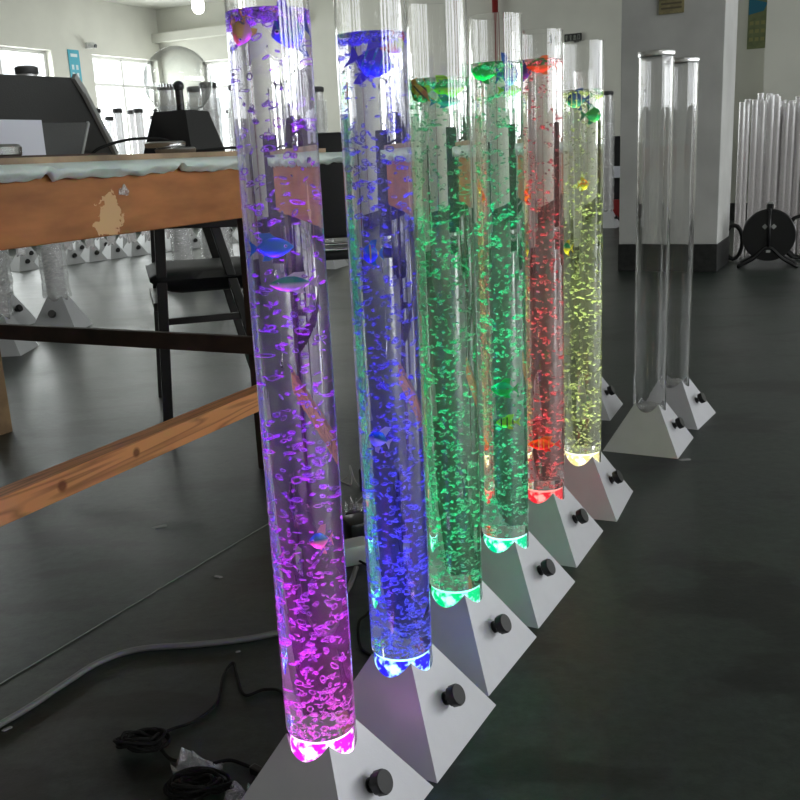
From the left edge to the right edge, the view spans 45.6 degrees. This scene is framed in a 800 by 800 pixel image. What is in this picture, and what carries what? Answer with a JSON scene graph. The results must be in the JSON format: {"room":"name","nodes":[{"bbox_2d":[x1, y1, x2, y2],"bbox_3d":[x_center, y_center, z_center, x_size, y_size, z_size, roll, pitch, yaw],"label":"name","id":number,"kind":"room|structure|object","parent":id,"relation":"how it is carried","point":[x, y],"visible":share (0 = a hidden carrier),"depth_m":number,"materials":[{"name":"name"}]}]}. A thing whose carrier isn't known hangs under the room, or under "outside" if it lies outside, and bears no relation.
{"room":"factory workshop","nodes":[
{"label":"factory workshop","id":0,"kind":"room"},
{"bbox_2d":[0,0,165,114],"bbox_3d":[-6.949,-2.381,7.911,0.220,3.150,15.540,5,16,26],"label":"wall","id":1,"kind":"structure","parent":0,"point":[53,27],"depth_m":12.76,"materials":[{"name":"grey paint"}]},
{"bbox_2d":[0,47,48,76],"bbox_3d":[-4.936,-3.603,11.887,0.060,1.540,1.540,5,16,26],"label":"window","id":2,"kind":"structure","parent":1,"relation":"in","point":[41,53],"depth_m":12.19,"materials":[{"name":"white"}]},
{"bbox_2d":[67,49,82,82],"bbox_3d":[-4.329,-4.387,12.687,0.011,0.540,0.200,5,16,26],"label":"poster","id":3,"kind":"object","parent":1,"relation":"attached to","point":[73,55],"visible":0.6,"depth_m":12.66,"materials":[{"name":"teal paper"}]},
{"bbox_2d":[84,42,96,48],"bbox_3d":[-4.164,-4.781,12.818,0.142,0.087,0.101,4,16,24],"label":"security camera","id":4,"kind":"object","parent":1,"relation":"attached to","point":[88,45],"visible":1,"depth_m":12.79,"materials":[{"name":"white plastic"}]},
{"bbox_2d":[92,55,156,153],"bbox_3d":[-3.977,-4.134,13.765,0.060,1.540,1.350,5,16,26],"label":"window","id":5,"kind":"structure","parent":1,"relation":"in","point":[119,61],"depth_m":13.76,"materials":[{"name":"white"}]},
{"bbox_2d":[100,0,222,9],"bbox_3d":[-0.047,-3.426,4.092,15.790,0.150,15.540,5,16,26],"label":"ceiling","id":6,"kind":"structure","parent":0,"point":[150,4],"depth_m":13.43,"materials":[{"name":"white paint"}]},
{"bbox_2d":[192,0,204,13],"bbox_3d":[-2.379,-4.791,11.128,0.150,0.516,0.150,-3,14,0],"label":"pendant bulb","id":7,"kind":"object","parent":6,"relation":"hanging from","point":[198,6],"visible":1,"depth_m":11.12,"materials":[{"name":"white glass"}]},
{"bbox_2d":[0,220,799,799],"bbox_3d":[0.104,-0.249,4.913,15.790,0.120,15.540,5,16,26],"label":"floor","id":8,"kind":"structure","parent":0,"point":[668,668],"depth_m":2.13,"materials":[{"name":"grey concrete"}]},
{"bbox_2d":[0,250,12,264],"bbox_3d":[-4.257,-2.207,9.845,0.231,1.600,0.226,9,19,38],"label":"lamp","id":9,"kind":"object","parent":8,"relation":"on","point":[5,259],"visible":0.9,"depth_m":9.99,"materials":[{"name":"grey plastic"}]},
{"bbox_2d":[0,292,35,324],"bbox_3d":[-2.520,-1.199,5.805,0.283,1.512,0.283,1,15,16],"label":"lamp","id":10,"kind":"object","parent":8,"relation":"on","point":[11,304],"visible":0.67,"depth_m":5.94,"materials":[{"name":"grey plastic"}]},
{"bbox_2d":[0,311,38,356],"bbox_3d":[-2.169,-0.990,4.934,0.283,1.512,0.283,-3,14,-1],"label":"lamp","id":11,"kind":"object","parent":8,"relation":"on","point":[8,348],"visible":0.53,"depth_m":5.02,"materials":[{"name":"grey plastic"}]},
{"bbox_2d":[7,253,39,270],"bbox_3d":[-3.748,-2.027,9.190,0.231,1.532,0.226,9,18,37],"label":"lamp","id":12,"kind":"object","parent":8,"relation":"on","point":[22,262],"visible":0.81,"depth_m":9.31,"materials":[{"name":"grey plastic"}]},
{"bbox_2d":[17,247,37,260],"bbox_3d":[-4.060,-2.268,10.074,0.231,1.585,0.226,8,18,36],"label":"lamp","id":13,"kind":"object","parent":8,"relation":"on","point":[30,252],"visible":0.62,"depth_m":10.21,"materials":[{"name":"grey plastic"}]},
{"bbox_2d":[34,251,63,267],"bbox_3d":[-3.586,-2.086,9.388,0.231,1.532,0.226,9,18,38],"label":"lamp","id":14,"kind":"object","parent":8,"relation":"on","point":[46,259],"visible":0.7,"depth_m":9.50,"materials":[{"name":"grey plastic"}]},
{"bbox_2d":[42,244,61,257],"bbox_3d":[-3.861,-2.300,10.311,0.231,1.510,0.226,8,18,36],"label":"lamp","id":15,"kind":"object","parent":8,"relation":"on","point":[54,249],"visible":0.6,"depth_m":10.43,"materials":[{"name":"grey plastic"}]},
{"bbox_2d":[14,65,91,326],"bbox_3d":[-2.087,-1.162,5.582,0.283,1.512,0.283,-2,14,2],"label":"lamp","id":16,"kind":"object","parent":8,"relation":"on","point":[62,311],"visible":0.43,"depth_m":5.66,"materials":[{"name":"grey plastic"}]},
{"bbox_2d":[58,248,85,264],"bbox_3d":[-3.423,-2.145,9.587,0.231,1.532,0.226,9,19,38],"label":"lamp","id":17,"kind":"object","parent":8,"relation":"on","point":[68,257],"visible":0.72,"depth_m":9.70,"materials":[{"name":"grey plastic"}]},
{"bbox_2d":[68,241,85,254],"bbox_3d":[-3.666,-2.394,10.532,0.231,1.563,0.226,9,18,38],"label":"lamp","id":18,"kind":"object","parent":8,"relation":"on","point":[78,247],"visible":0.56,"depth_m":10.65,"materials":[{"name":"grey plastic"}]},
{"bbox_2d":[80,245,107,261],"bbox_3d":[-3.261,-2.204,9.785,0.231,1.532,0.226,9,18,37],"label":"lamp","id":19,"kind":"object","parent":8,"relation":"on","point":[91,254],"visible":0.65,"depth_m":9.90,"materials":[{"name":"grey plastic"}]},
{"bbox_2d":[92,238,109,251],"bbox_3d":[-3.469,-2.475,10.756,0.231,1.591,0.226,8,18,36],"label":"lamp","id":20,"kind":"object","parent":8,"relation":"on","point":[100,243],"visible":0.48,"depth_m":10.87,"materials":[{"name":"grey plastic"}]},
{"bbox_2d":[96,108,127,258],"bbox_3d":[-3.099,-2.263,9.984,0.231,1.532,0.226,9,19,38],"label":"lamp","id":21,"kind":"object","parent":8,"relation":"on","point":[111,251],"visible":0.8,"depth_m":10.10,"materials":[{"name":"grey plastic"}]},
{"bbox_2d":[105,116,131,249],"bbox_3d":[-3.270,-2.498,10.995,0.231,1.497,0.226,8,18,36],"label":"lamp","id":22,"kind":"object","parent":8,"relation":"on","point":[121,242],"visible":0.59,"depth_m":11.09,"materials":[{"name":"grey plastic"}]},
{"bbox_2d":[112,108,147,256],"bbox_3d":[-2.936,-2.322,10.182,0.231,1.532,0.226,9,19,38],"label":"lamp","id":23,"kind":"object","parent":8,"relation":"on","point":[131,249],"visible":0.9,"depth_m":10.29,"materials":[{"name":"grey plastic"}]},
{"bbox_2d":[0,167,263,526],"bbox_3d":[-1.359,-0.067,2.342,1.365,0.948,2.480,5,16,26],"label":"workbench","id":24,"kind":"object","parent":8,"relation":"on","point":[36,212],"visible":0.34,"depth_m":2.32,"materials":[{"name":"brown wood"}]},
{"bbox_2d":[0,141,325,164],"bbox_3d":[-1.375,-0.550,2.225,1.310,0.046,2.500,5,16,26],"label":"cardboard sheet","id":25,"kind":"object","parent":24,"relation":"on","point":[58,159],"depth_m":2.31,"materials":[{"name":"cardboard"}]},
{"bbox_2d":[0,144,107,157],"bbox_3d":[-1.167,-0.499,1.971,0.713,0.028,0.820,5,16,26],"label":"cardboard sheet","id":26,"kind":"object","parent":25,"relation":"on","point":[94,153],"depth_m":1.97,"materials":[{"name":"brown cardboard"}]},
{"bbox_2d":[0,120,45,155],"bbox_3d":[-0.912,-0.550,2.002,0.004,0.080,0.422,5,16,26],"label":"card","id":27,"kind":"object","parent":26,"relation":"on","point":[28,134],"visible":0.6,"depth_m":2.14,"materials":[{"name":"grey paper"}]},
{"bbox_2d":[0,74,117,154],"bbox_3d":[-1.087,-0.724,2.393,0.331,0.251,1.549,3,16,21],"label":"machine","id":28,"kind":"object","parent":25,"relation":"on","point":[72,123],"visible":0.8,"depth_m":2.73,"materials":[{"name":"grey"}]},
{"bbox_2d":[90,46,235,153],"bbox_3d":[-0.692,-0.890,2.814,0.364,0.318,0.702,12,20,44],"label":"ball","id":29,"kind":"object","parent":25,"relation":"on","point":[197,128],"visible":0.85,"depth_m":2.89,"materials":[{"name":"black plastic"}]},
{"bbox_2d":[0,152,342,182],"bbox_3d":[-0.739,-0.481,2.013,0.029,0.039,2.660,5,16,26],"label":"wrap","id":30,"kind":"object","parent":24,"relation":"attached to","point":[117,168],"visible":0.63,"depth_m":2.19,"materials":[{"name":"white plastic"}]},
{"bbox_2d":[127,110,149,246],"bbox_3d":[-3.075,-2.601,11.214,0.231,1.568,0.226,8,18,37],"label":"lamp","id":31,"kind":"object","parent":8,"relation":"on","point":[142,239],"visible":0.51,"depth_m":11.32,"materials":[{"name":"grey plastic"}]},
{"bbox_2d":[113,727,171,752],"bbox_3d":[-0.425,0.561,1.570,0.096,0.027,0.052,-3,14,0],"label":"coiled cord","id":32,"kind":"object","parent":8,"relation":"on","point":[145,739],"visible":1,"depth_m":1.56,"materials":[{"name":"black plastic"}]},
{"bbox_2d":[133,108,167,253],"bbox_3d":[-2.774,-2.381,10.381,0.231,1.532,0.226,9,18,37],"label":"lamp","id":33,"kind":"object","parent":8,"relation":"on","point":[147,246],"visible":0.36,"depth_m":10.47,"materials":[{"name":"grey plastic"}]},
{"bbox_2d":[152,525,166,528],"bbox_3d":[-0.641,0.338,2.538,0.042,0.002,0.014,-9,16,-22],"label":"scrap","id":34,"kind":"object","parent":8,"relation":"on","point":[159,526],"visible":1,"depth_m":2.54,"materials":[{"name":"grey paper"}]},
{"bbox_2d":[150,116,174,237],"bbox_3d":[-2.876,-2.640,11.449,0.231,1.508,0.226,9,18,37],"label":"lamp","id":35,"kind":"object","parent":8,"relation":"on","point":[167,234],"visible":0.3,"depth_m":11.56,"materials":[{"name":"grey plastic"}]},
{"bbox_2d":[157,84,173,90],"bbox_3d":[-1.698,-1.601,7.209,0.283,1.512,0.283,-3,14,0],"label":"lamp","id":36,"kind":"object","parent":8,"relation":"on","point":[160,87],"visible":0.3,"depth_m":6.97,"materials":[{"name":"grey plastic"}]},
{"bbox_2d":[153,109,185,250],"bbox_3d":[-2.611,-2.440,10.579,0.231,1.532,0.226,8,18,36],"label":"lamp","id":37,"kind":"object","parent":8,"relation":"on","point":[171,244],"visible":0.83,"depth_m":10.69,"materials":[{"name":"grey plastic"}]},
{"bbox_2d":[0,476,346,683],"bbox_3d":[-0.565,0.439,2.135,0.006,0.002,1.722,5,16,28],"label":"string","id":38,"kind":"object","parent":8,"relation":"on","point":[346,476],"visible":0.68,"depth_m":2.07,"materials":[{"name":"grey fabric"}]},
{"bbox_2d":[0,565,358,727],"bbox_3d":[-0.518,0.519,1.796,1.214,0.011,0.178,-15,19,-39],"label":"cable","id":39,"kind":"object","parent":8,"relation":"on","point":[63,684],"visible":0.77,"depth_m":1.88,"materials":[{"name":"grey plastic"}]},
{"bbox_2d":[160,749,200,766],"bbox_3d":[-0.358,0.580,1.533,0.096,0.010,0.014,8,18,36],"label":"loose cable","id":40,"kind":"object","parent":8,"relation":"on","point":[163,752],"visible":0.85,"depth_m":1.53,"materials":[{"name":"black plastic"}]},
{"bbox_2d":[172,109,203,248],"bbox_3d":[-2.449,-2.499,10.778,0.231,1.532,0.226,8,18,37],"label":"lamp","id":41,"kind":"object","parent":8,"relation":"on","point":[189,242],"visible":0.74,"depth_m":10.89,"materials":[{"name":"grey plastic"}]},
{"bbox_2d":[177,229,198,241],"bbox_3d":[-2.679,-2.703,11.678,0.231,1.497,0.226,9,18,37],"label":"lamp","id":42,"kind":"object","parent":8,"relation":"on","point":[187,232],"visible":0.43,"depth_m":11.80,"materials":[{"name":"grey plastic"}]},
{"bbox_2d":[171,750,222,771],"bbox_3d":[-0.318,0.575,1.499,0.095,0.032,0.049,2,15,18],"label":"plastic bag","id":43,"kind":"object","parent":8,"relation":"on","point":[221,765],"visible":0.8,"depth_m":1.51,"materials":[{"name":"plastic"}]},
{"bbox_2d":[145,219,249,421],"bbox_3d":[-0.683,-0.428,3.703,0.636,0.911,0.530,-7,15,-15],"label":"chair","id":44,"kind":"object","parent":8,"relation":"on","point":[222,271],"visible":0.46,"depth_m":3.46,"materials":[{"name":"black"}]},
{"bbox_2d":[186,86,208,258],"bbox_3d":[-1.552,-1.693,7.538,0.283,1.512,0.283,-3,14,0],"label":"lamp","id":45,"kind":"object","parent":8,"relation":"on","point":[191,89],"visible":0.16,"depth_m":7.31,"materials":[{"name":"grey plastic"}]},
{"bbox_2d":[162,766,233,799],"bbox_3d":[-0.308,0.586,1.452,0.110,0.027,0.057,-3,14,0],"label":"coiled cord","id":46,"kind":"object","parent":8,"relation":"on","point":[216,784],"visible":1,"depth_m":1.45,"materials":[{"name":"black plastic"}]},
{"bbox_2d":[192,108,203,237],"bbox_3d":[-2.484,-2.817,11.893,0.231,1.592,0.226,8,18,36],"label":"lamp","id":47,"kind":"object","parent":8,"relation":"on","point":[201,230],"visible":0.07,"depth_m":12.04,"materials":[{"name":"grey plastic"}]},
{"bbox_2d":[191,109,207,245],"bbox_3d":[-2.287,-2.558,10.976,0.231,1.532,0.226,8,18,37],"label":"lamp","id":48,"kind":"object","parent":8,"relation":"on","point":[201,239],"visible":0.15,"depth_m":11.08,"materials":[{"name":"grey plastic"}]},
{"bbox_2d":[199,82,216,88],"bbox_3d":[-1.388,-1.616,7.209,0.283,1.512,0.283,-3,14,0],"label":"lamp","id":49,"kind":"object","parent":8,"relation":"on","point":[202,85],"visible":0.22,"depth_m":6.97,"materials":[{"name":"grey plastic"}]},
{"bbox_2d":[158,662,283,737],"bbox_3d":[-0.300,0.533,1.705,0.235,0.008,0.243,-3,14,0],"label":"loose cable","id":50,"kind":"object","parent":8,"relation":"on","point":[212,707],"visible":0.81,"depth_m":1.72,"materials":[{"name":"black plastic"}]},
{"bbox_2d":[211,114,233,234],"bbox_3d":[-2.286,-2.852,12.130,0.231,1.523,0.226,9,18,37],"label":"lamp","id":51,"kind":"object","parent":8,"relation":"on","point":[226,229],"visible":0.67,"depth_m":12.23,"materials":[{"name":"grey plastic"}]},
{"bbox_2d":[208,109,237,243],"bbox_3d":[-2.124,-2.617,11.175,0.231,1.532,0.226,9,18,38],"label":"lamp","id":52,"kind":"object","parent":8,"relation":"on","point":[228,237],"visible":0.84,"depth_m":11.28,"materials":[{"name":"grey plastic"}]},
{"bbox_2d":[212,758,250,767],"bbox_3d":[-0.242,0.580,1.502,0.117,0.011,0.026,4,16,23],"label":"loose cable","id":53,"kind":"object","parent":8,"relation":"on","point":[241,763],"visible":0.66,"depth_m":1.52,"materials":[{"name":"black plastic"}]},
{"bbox_2d":[226,109,238,241],"bbox_3d":[-1.962,-2.676,11.373,0.231,1.532,0.226,9,18,37],"label":"lamp","id":54,"kind":"object","parent":8,"relation":"on","point":[228,111],"visible":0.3,"depth_m":11.46,"materials":[{"name":"grey plastic"}]},
{"bbox_2d":[224,782,244,799],"bbox_3d":[-0.234,0.594,1.426,0.076,0.024,0.040,2,15,19],"label":"plastic bag","id":55,"kind":"object","parent":8,"relation":"on","point":[227,795],"visible":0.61,"depth_m":1.43,"materials":[{"name":"plastic"}]},
{"bbox_2d":[249,763,262,776],"bbox_3d":[-0.221,0.582,1.488,0.034,0.014,0.014,9,19,39],"label":"connector","id":56,"kind":"object","parent":8,"relation":"on","point":[254,769],"visible":0.5,"depth_m":1.49,"materials":[{"name":"black plastic"}]},
{"bbox_2d":[224,0,432,799],"bbox_3d":[-0.133,0.040,1.256,0.233,1.173,0.233,5,16,28],"label":"lamp","id":57,"kind":"object","parent":8,"relation":"on","point":[324,753],"visible":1,"depth_m":1.21,"materials":[{"name":"purple plastic"}]},
{"bbox_2d":[315,86,348,268],"bbox_3d":[-0.671,-1.900,8.177,0.283,1.512,0.283,3,16,21],"label":"lamp","id":58,"kind":"object","parent":8,"relation":"on","point":[330,264],"visible":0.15,"depth_m":8.22,"materials":[{"name":"grey plastic"}]},
{"bbox_2d":[318,132,347,259],"bbox_3d":[-0.307,-0.725,4.531,0.500,1.049,0.520,-4,15,-6],"label":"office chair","id":59,"kind":"object","parent":8,"relation":"on","point":[332,177],"visible":0.03,"depth_m":4.23,"materials":[{"name":"black plastic"}]},
{"bbox_2d":[340,465,359,486],"bbox_3d":[-0.119,0.228,2.799,0.167,0.038,0.061,10,19,41],"label":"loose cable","id":60,"kind":"object","parent":8,"relation":"on","point":[350,468],"visible":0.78,"depth_m":2.81,"materials":[{"name":"grey plastic"}]},
{"bbox_2d":[343,512,364,538],"bbox_3d":[-0.100,0.328,2.383,0.060,0.050,0.132,-9,16,-22],"label":"power adapter","id":61,"kind":"object","parent":8,"relation":"on","point":[353,524],"visible":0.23,"depth_m":2.38,"materials":[{"name":"black plastic"}]},
{"bbox_2d":[345,497,363,514],"bbox_3d":[-0.077,0.277,2.591,0.050,0.042,0.280,2,15,18],"label":"plastic bag","id":62,"kind":"object","parent":8,"relation":"on","point":[358,505],"visible":0.16,"depth_m":2.49,"materials":[{"name":"clear plastic"}]},
{"bbox_2d":[359,468,361,491],"bbox_3d":[-0.069,0.227,2.553,0.045,0.070,0.122,-9,16,-22],"label":"power adapter","id":63,"kind":"object","parent":62,"relation":"on","point":[360,480],"visible":0.09,"depth_m":2.58,"materials":[{"name":"black plastic"}]},
{"bbox_2d":[344,536,366,571],"bbox_3d":[-0.098,0.365,2.237,0.075,0.050,0.112,-9,16,-22],"label":"power adapter","id":64,"kind":"object","parent":8,"relation":"on","point":[355,550],"visible":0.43,"depth_m":2.23,"materials":[{"name":"grey plastic"}]},
{"bbox_2d":[356,610,371,655],"bbox_3d":[-0.060,0.408,2.067,0.046,0.048,0.523,-2,14,2],"label":"loose cable","id":65,"kind":"object","parent":8,"relation":"on","point":[367,612],"visible":0.39,"depth_m":1.89,"materials":[{"name":"black plastic"}]},
{"bbox_2d":[333,0,495,782],"bbox_3d":[-0.017,-0.018,1.461,0.233,1.173,0.233,5,16,28],"label":"lamp","id":66,"kind":"object","parent":8,"relation":"on","point":[408,694],"visible":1,"depth_m":1.43,"materials":[{"name":"blue plastic"}]},
{"bbox_2d":[405,0,535,695],"bbox_3d":[0.085,-0.082,1.687,0.233,1.173,0.233,5,17,29],"label":"lamp","id":67,"kind":"object","parent":8,"relation":"on","point":[471,625],"visible":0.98,"depth_m":1.64,"materials":[{"name":"green plastic"}]},
{"bbox_2d":[468,12,574,628],"bbox_3d":[0.203,-0.146,1.914,0.233,1.173,0.233,5,16,28],"label":"lamp","id":68,"kind":"object","parent":8,"relation":"on","point":[516,567],"visible":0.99,"depth_m":1.87,"materials":[{"name":"green plastic"}]},
{"bbox_2d":[522,28,602,567],"bbox_3d":[0.325,-0.221,2.179,0.233,1.173,0.233,5,16,26],"label":"lamp","id":69,"kind":"object","parent":8,"relation":"on","point":[558,521],"visible":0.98,"depth_m":2.14,"materials":[{"name":"red plastic"}]},
{"bbox_2d":[563,40,632,521],"bbox_3d":[0.466,-0.292,2.430,0.233,1.173,0.233,4,16,23],"label":"lamp","id":70,"kind":"object","parent":8,"relation":"on","point":[600,489],"visible":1,"depth_m":2.38,"materials":[{"name":"yellow plastic"}]},
{"bbox_2d":[603,91,618,227],"bbox_3d":[2.373,-2.746,10.888,0.283,1.512,0.283,5,16,27],"label":"lamp","id":71,"kind":"object","parent":8,"relation":"on","point":[610,220],"visible":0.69,"depth_m":10.96,"materials":[{"name":"grey plastic"}]},
{"bbox_2d":[601,377,622,420],"bbox_3d":[0.646,-0.531,3.319,0.233,1.173,0.233,4,16,23],"label":"lamp","id":72,"kind":"object","parent":8,"relation":"on","point":[610,403],"visible":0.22,"depth_m":3.40,"materials":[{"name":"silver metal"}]},
{"bbox_2d":[610,136,619,219],"bbox_3d":[2.777,-2.594,11.210,0.500,1.020,0.420,5,16,26],"label":"base cabinet","id":73,"kind":"object","parent":8,"relation":"on","point":[615,140],"visible":0.31,"depth_m":11.11,"materials":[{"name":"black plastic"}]},
{"bbox_2d":[603,49,692,458],"bbox_3d":[0.768,-0.433,2.891,0.233,1.187,0.233,5,16,28],"label":"lamp","id":74,"kind":"object","parent":8,"relation":"on","point":[651,427],"visible":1,"depth_m":2.86,"materials":[{"name":"clear plastic"}]},
{"bbox_2d":[666,56,715,429],"bbox_3d":[0.927,-0.513,3.172,0.233,1.187,0.233,6,17,31],"label":"lamp","id":75,"kind":"object","parent":8,"relation":"on","point":[683,397],"visible":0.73,"depth_m":3.13,"materials":[{"name":"clear plastic"}]},
{"bbox_2d":[728,223,743,260],"bbox_3d":[2.597,-1.230,7.409,0.188,0.284,0.088,-3,14,0],"label":"coil","id":76,"kind":"object","parent":8,"relation":"on","point":[733,225],"visible":0.66,"depth_m":7.38,"materials":[{"name":"black rubber"}]},
{"bbox_2d":[737,202,798,267],"bbox_3d":[2.714,-1.220,6.997,0.424,0.476,0.229,3,15,20],"label":"cable reel","id":77,"kind":"object","parent":8,"relation":"on","point":[769,234],"visible":1,"depth_m":6.93,"materials":[{"name":"black plastic"}]},
{"bbox_2d":[786,214,799,259],"bbox_3d":[3.064,-1.251,7.285,0.304,0.344,0.088,-3,14,0],"label":"coil","id":78,"kind":"object","parent":8,"relation":"on","point":[790,253],"visible":0.44,"depth_m":7.28,"materials":[{"name":"black rubber"}]},
{"bbox_2d":[156,0,764,207],"bbox_3d":[3.406,-3.701,11.120,15.350,3.150,0.220,5,16,26],"label":"wall","id":79,"kind":"structure","parent":0,"point":[595,19],"depth_m":11.60,"materials":[{"name":"grey paint"}]},
{"bbox_2d":[151,25,226,43],"bbox_3d":[-2.467,-5.234,13.465,2.550,0.120,0.160,5,16,26],"label":"beam","id":80,"kind":"structure","parent":79,"relation":"attached to","point":[214,31],"depth_m":13.67,"materials":[{"name":"grey paint"}]},
{"bbox_2d":[204,60,228,122],"bbox_3d":[-2.211,-4.209,13.870,1.400,1.470,0.060,5,16,26],"label":"window","id":81,"kind":"structure","parent":79,"relation":"in","point":[206,71],"depth_m":13.99,"materials":[{"name":"white"}]},
{"bbox_2d":[492,0,497,12],"bbox_3d":[1.221,-3.821,11.982,0.074,3.150,0.076,-3,14,0],"label":"pipe","id":82,"kind":"object","parent":79,"relation":"attached to","point":[494,2],"visible":0.02,"depth_m":11.69,"materials":[{"name":"red metal"}]},
{"bbox_2d":[564,33,581,41],"bbox_3d":[2.084,-4.361,11.459,0.210,0.103,0.031,5,16,26],"label":"exit sign","id":83,"kind":"object","parent":79,"relation":"attached to","point":[575,36],"visible":0.91,"depth_m":11.45,"materials":[{"name":"black paint"}]},
{"bbox_2d":[472,203,757,221],"bbox_3d":[0.371,-2.487,12.878,8.518,0.200,0.012,5,16,26],"label":"baseboard","id":84,"kind":"structure","parent":79,"relation":"attached to","point":[738,211],"depth_m":11.11,"materials":[{"name":"black paint"}]},
{"bbox_2d":[747,0,766,48],"bbox_3d":[3.970,-4.245,10.541,0.210,0.660,0.013,5,16,26],"label":"poster","id":85,"kind":"object","parent":79,"relation":"attached to","point":[757,10],"visible":0.97,"depth_m":10.56,"materials":[{"name":"blue paper"}]},
{"bbox_2d":[749,0,766,14],"bbox_3d":[3.960,-4.356,10.509,0.195,0.170,0.004,5,16,26],"label":"picture","id":86,"kind":"object","parent":85,"relation":"attached to","point":[756,7],"depth_m":10.51,"materials":[{"name":"blue"}]},
{"bbox_2d":[618,0,737,271],"bbox_3d":[2.036,-2.551,6.923,0.720,3.150,0.610,5,16,26],"label":"pillar","id":87,"kind":"structure","parent":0,"point":[706,30],"depth_m":6.77,"materials":[{"name":"paint"}]},
{"bbox_2d":[659,0,683,14],"bbox_3d":[1.876,-2.832,6.561,0.170,0.310,0.018,5,16,26],"label":"plaque","id":88,"kind":"object","parent":87,"relation":"attached to","point":[665,6],"visible":1,"depth_m":6.58,"materials":[{"name":"gold metal"}]},
{"bbox_2d":[661,0,681,9],"bbox_3d":[1.875,-2.783,6.567,0.140,0.152,0.003,5,16,26],"label":"print","id":89,"kind":"object","parent":88,"relation":"attached to","point":[665,4],"depth_m":6.58,"materials":[{"name":"gold paper"}]},
{"bbox_2d":[757,0,799,222],"bbox_3d":[4.325,-3.535,10.310,0.670,3.150,0.450,5,16,26],"label":"wall","id":90,"kind":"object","parent":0,"point":[779,167],"visible":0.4,"depth_m":10.27,"materials":[{"name":"grey paint"}]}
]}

